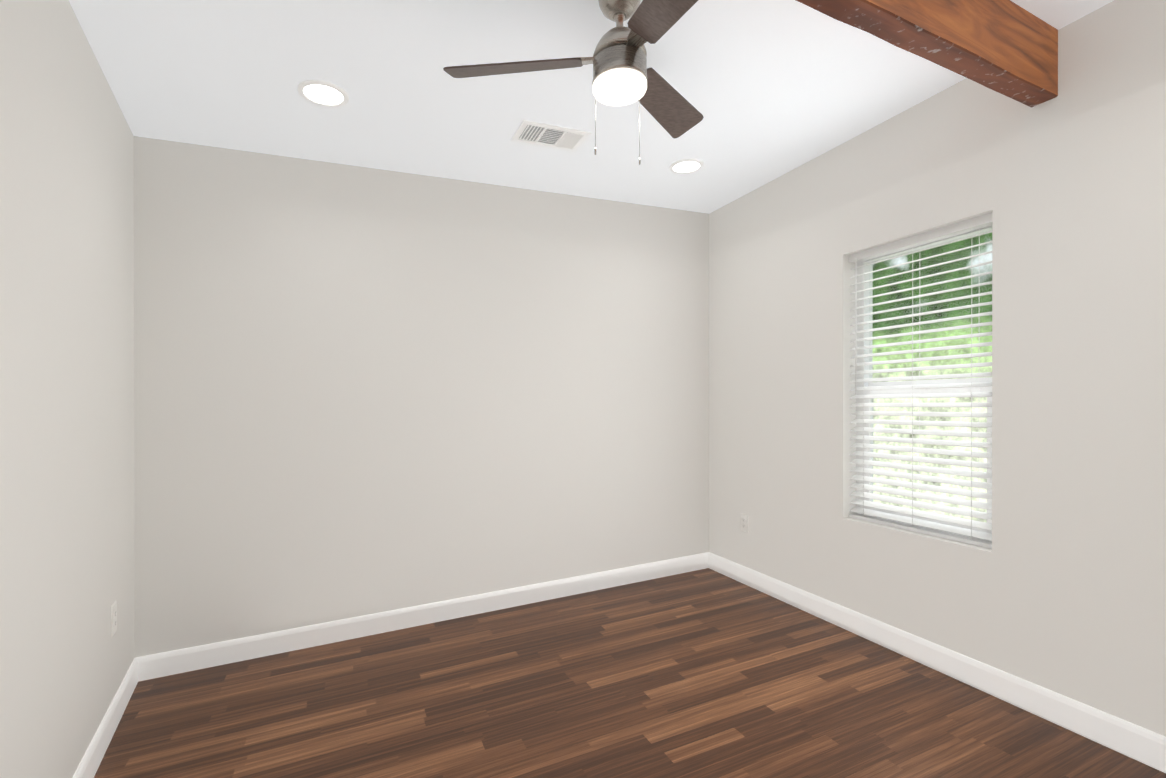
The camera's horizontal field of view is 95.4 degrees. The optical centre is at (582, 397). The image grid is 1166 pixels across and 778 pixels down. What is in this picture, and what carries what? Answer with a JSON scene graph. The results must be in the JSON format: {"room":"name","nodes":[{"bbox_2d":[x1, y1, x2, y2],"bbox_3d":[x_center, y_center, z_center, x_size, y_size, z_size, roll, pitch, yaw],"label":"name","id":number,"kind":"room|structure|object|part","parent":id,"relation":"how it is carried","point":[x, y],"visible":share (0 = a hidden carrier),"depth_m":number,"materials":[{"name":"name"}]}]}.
{"room":"empty room","nodes":[
{"label":"empty room","id":0,"kind":"room"},
{"bbox_2d":[0,0,134,777],"bbox_3d":[-1.305,0.026,0.985,0.160,2.678,4.108,0,0,-31],"label":"wall","id":1,"kind":"structure","parent":0,"point":[67,571],"depth_m":1.62,"materials":[{"name":"paint"}]},
{"bbox_2d":[72,657,137,777],"bbox_3d":[-1.204,1.267,0.990,0.015,0.176,3.608,0,0,-31],"label":"baseboard","id":2,"kind":"structure","parent":1,"relation":"attached to","point":[91,760],"depth_m":2.05,"materials":[{"name":"white wood"}]},
{"bbox_2d":[111,601,116,636],"bbox_3d":[-1.922,0.905,2.176,0.008,0.126,0.075,0,0,-31],"label":"electrical outlet","id":3,"kind":"object","parent":1,"relation":"attached to","point":[114,618],"visible":1,"depth_m":2.16,"materials":[{"name":"white plastic"}]},
{"bbox_2d":[134,136,708,656],"bbox_3d":[-0.840,0.007,3.199,4.120,2.729,0.160,0,0,-24],"label":"wall","id":4,"kind":"structure","parent":0,"point":[358,390],"depth_m":3.00,"materials":[{"name":"paint"}]},
{"bbox_2d":[136,552,708,681],"bbox_3d":[-0.604,1.243,3.212,3.360,0.215,0.015,0,0,-24],"label":"baseboard","id":5,"kind":"structure","parent":4,"relation":"attached to","point":[162,664],"depth_m":3.00,"materials":[{"name":"white wood"}]},
{"bbox_2d":[69,0,1113,213],"bbox_3d":[-0.076,-1.346,1.488,4.120,0.242,3.902,0,0,-24],"label":"ceiling","id":6,"kind":"structure","parent":0,"point":[769,90],"depth_m":2.23,"materials":[{"name":"paint"}]},
{"bbox_2d":[297,80,348,107],"bbox_3d":[-1.094,-1.279,2.237,0.196,0.014,0.196,0,0,-24],"label":"recessed light","id":7,"kind":"object","parent":6,"relation":"in","point":[323,93],"visible":1,"depth_m":2.23,"materials":[{"name":"white plastic"}]},
{"bbox_2d":[511,119,590,151],"bbox_3d":[-0.162,-1.310,2.665,0.350,0.024,0.210,0,0,-24],"label":"ceiling vent","id":8,"kind":"object","parent":6,"relation":"in","point":[547,135],"visible":1,"depth_m":2.65,"materials":[{"name":"white metal"}]},
{"bbox_2d":[443,0,703,164],"bbox_3d":[0.161,-1.053,1.634,1.048,0.545,0.926,0,0,-24],"label":"fan","id":9,"kind":"object","parent":6,"relation":"hanging from","point":[623,74],"visible":1,"depth_m":1.71,"materials":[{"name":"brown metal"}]},
{"bbox_3d":[0.120,-1.014,1.740,0.178,0.034,0.178,0,0,-24],"label":"light glass","id":10,"kind":"part","parent":9,"relation":"part of","materials":[{"name":"white glass"}]},
{"bbox_2d":[669,158,703,173],"bbox_3d":[0.598,-1.338,3.071,0.196,0.014,0.196,0,0,-24],"label":"recessed light","id":11,"kind":"object","parent":6,"relation":"in","point":[687,166],"visible":0.98,"depth_m":3.06,"materials":[{"name":"white plastic"}]},
{"bbox_2d":[796,0,1057,106],"bbox_3d":[0.184,-1.200,1.203,3.560,0.357,0.091,0,0,-28],"label":"ceiling beam","id":12,"kind":"structure","parent":6,"relation":"attached to","point":[1008,48],"depth_m":1.75,"materials":[{"name":"brown wood"}]},
{"bbox_2d":[94,568,1165,777],"bbox_3d":[-0.076,1.314,1.494,4.120,0.242,3.902,0,0,-24],"label":"floor","id":13,"kind":"structure","parent":0,"point":[706,673],"depth_m":2.19,"materials":[{"name":"laminate"}]},
{"bbox_2d":[709,0,1165,736],"bbox_3d":[1.731,-0.079,2.299,0.160,2.660,3.902,0,0,-24],"label":"wall","id":14,"kind":"structure","parent":0,"point":[1059,588],"depth_m":2.13,"materials":[{"name":"paint"}]},
{"bbox_2d":[741,513,747,532],"bbox_3d":[1.079,0.836,3.553,0.008,0.119,0.072,0,0,-24],"label":"electrical outlet","id":15,"kind":"object","parent":14,"relation":"attached to","point":[744,522],"visible":1,"depth_m":3.55,"materials":[{"name":"white plastic"}]},
{"bbox_2d":[856,225,991,541],"bbox_3d":[1.666,-0.070,2.576,0.074,1.427,0.720,0,0,-24],"label":"window","id":16,"kind":"structure","parent":14,"relation":"in","point":[865,277],"depth_m":2.66,"materials":[{"name":"white plastic"}]},
{"bbox_2d":[849,213,991,548],"bbox_3d":[1.594,-0.068,2.543,0.068,1.421,0.704,0,0,-24],"label":"window blind","id":17,"kind":"object","parent":16,"relation":"attached to","point":[976,223],"visible":0.81,"depth_m":2.50,"materials":[{"name":"white plastic"}]},
{"bbox_2d":[709,552,1165,772],"bbox_3d":[1.651,1.168,2.266,0.015,0.164,3.582,0,0,-24],"label":"baseboard","id":18,"kind":"structure","parent":14,"relation":"attached to","point":[1134,741],"depth_m":2.22,"materials":[{"name":"white wood"}]},
{"label":"outside","id":19,"kind":"structure","parent":0,"visible":0},
{"bbox_2d":[873,233,991,522],"bbox_3d":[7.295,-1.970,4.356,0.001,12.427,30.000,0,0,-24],"label":"window glass","id":20,"kind":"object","parent":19,"point":[944,267],"depth_m":8.33,"materials":[{"name":"clear glass"}]}
]}

